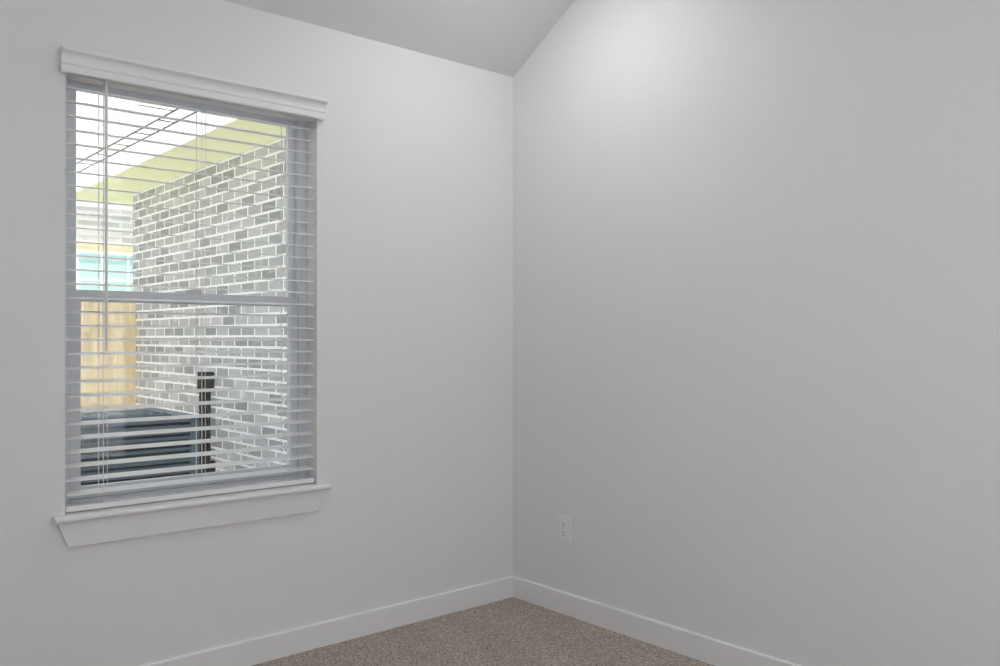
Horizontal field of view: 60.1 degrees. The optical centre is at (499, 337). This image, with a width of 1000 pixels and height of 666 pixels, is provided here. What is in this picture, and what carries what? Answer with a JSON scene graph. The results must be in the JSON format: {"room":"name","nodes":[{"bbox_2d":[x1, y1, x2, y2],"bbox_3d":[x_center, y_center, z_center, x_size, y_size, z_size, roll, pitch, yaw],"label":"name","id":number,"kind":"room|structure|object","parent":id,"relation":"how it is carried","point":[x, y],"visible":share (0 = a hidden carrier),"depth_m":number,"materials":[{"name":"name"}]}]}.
{"room":"empty bedroom","nodes":[
{"label":"empty bedroom","id":0,"kind":"room"},
{"bbox_2d":[0,0,512,665],"bbox_3d":[-1.134,-0.035,3.138,3.020,2.700,0.160,0,0,-41],"label":"wall","id":1,"kind":"structure","parent":0,"point":[410,264],"depth_m":3.43,"materials":[{"name":"white paint"}]},
{"bbox_2d":[65,79,305,503],"bbox_3d":[-1.139,-0.165,3.182,0.910,1.480,0.063,0,0,-41],"label":"window unit","id":2,"kind":"structure","parent":1,"relation":"in","point":[75,304],"depth_m":3.16,"materials":[{"name":"white plastic"}]},
{"bbox_2d":[65,73,313,512],"bbox_3d":[-1.084,-0.166,3.119,0.898,1.474,0.066,0,0,-41],"label":"window blinds","id":3,"kind":"object","parent":2,"relation":"attached to","point":[107,503],"visible":0.88,"depth_m":3.08,"materials":[{"name":"white plastic"}]},
{"bbox_2d":[52,483,331,547],"bbox_3d":[-1.076,0.627,3.108,0.990,0.105,0.130,0,0,-41],"label":"window sill","id":4,"kind":"structure","parent":1,"relation":"attached to","point":[92,526],"depth_m":3.03,"materials":[{"name":"white paint"}]},
{"bbox_2d":[59,45,327,120],"bbox_3d":[-1.045,-0.890,3.075,0.950,0.077,0.052,0,0,-41],"label":"window valance","id":5,"kind":"object","parent":1,"relation":"attached to","point":[84,62],"visible":0.94,"depth_m":3.02,"materials":[{"name":"white paint"}]},
{"bbox_2d":[139,576,513,665],"bbox_3d":[-1.077,1.167,3.071,3.020,0.095,0.014,0,0,-41],"label":"baseboard","id":6,"kind":"structure","parent":1,"relation":"attached to","point":[265,648],"depth_m":3.45,"materials":[{"name":"white paint"}]},
{"bbox_2d":[223,0,573,76],"bbox_3d":[0.131,-1.509,1.675,3.260,0.756,4.030,0,0,-41],"label":"ceiling","id":7,"kind":"structure","parent":0,"point":[505,37],"depth_m":3.64,"materials":[{"name":"white paint"}]},
{"bbox_2d":[251,597,713,665],"bbox_3d":[0.144,1.263,1.657,3.020,0.100,3.750,0,0,-41],"label":"floor","id":8,"kind":"structure","parent":0,"point":[512,631],"depth_m":3.40,"materials":[{"name":"carpet"}]},
{"bbox_2d":[513,0,999,665],"bbox_3d":[1.319,-0.236,2.700,0.120,3.100,4.030,0,0,-41],"label":"wall","id":9,"kind":"structure","parent":0,"point":[755,324],"depth_m":3.04,"materials":[{"name":"white paint"}]},
{"bbox_2d":[559,515,570,542],"bbox_3d":[0.283,0.844,3.801,0.008,0.114,0.070,0,0,-41],"label":"electrical outlet","id":10,"kind":"object","parent":9,"relation":"attached to","point":[564,528],"visible":1,"depth_m":3.79,"materials":[{"name":"white plastic"}]},
{"bbox_2d":[513,576,800,665],"bbox_3d":[1.282,1.167,2.640,0.014,0.095,3.722,0,0,-41],"label":"baseboard","id":11,"kind":"structure","parent":9,"relation":"attached to","point":[701,647],"depth_m":3.45,"materials":[{"name":"white paint"}]},
{"label":"outside","id":12,"kind":"structure","parent":0,"visible":0},
{"bbox_3d":[-7.495,1.457,12.780,22.000,0.100,22.728,0,0,-41],"label":"ground","id":13,"kind":"structure","parent":12,"visible":0},
{"bbox_2d":[76,91,132,411],"bbox_3d":[-8.813,-1.038,8.954,16.000,4.880,7.800,0,0,-41],"label":"neighbor house","id":14,"kind":"structure","parent":13,"relation":"on","point":[83,96],"depth_m":8.53,"materials":[{"name":"brick"}]},
{"bbox_2d":[81,301,136,411],"bbox_3d":[-6.787,0.541,4.153,9.791,1.710,0.148,0,0,-41],"label":"fence","id":15,"kind":"object","parent":13,"relation":"on","point":[128,400],"depth_m":7.21,"materials":[{"name":"brown wood"}]},
{"bbox_2d":[81,372,214,485],"bbox_3d":[-2.260,0.822,5.488,1.209,1.149,0.950,0,0,-41],"label":"ac unit","id":16,"kind":"object","parent":13,"relation":"on","point":[92,442],"depth_m":5.13,"materials":[{"name":"blue painted metal"}]},
{"bbox_2d":[76,94,286,471],"bbox_3d":[-1.782,-0.011,6.167,9.000,2.820,5.248,0,0,-41],"label":"house","id":17,"kind":"structure","parent":13,"relation":"on","point":[186,254],"depth_m":5.96,"materials":[{"name":"grey brick"}]}
]}

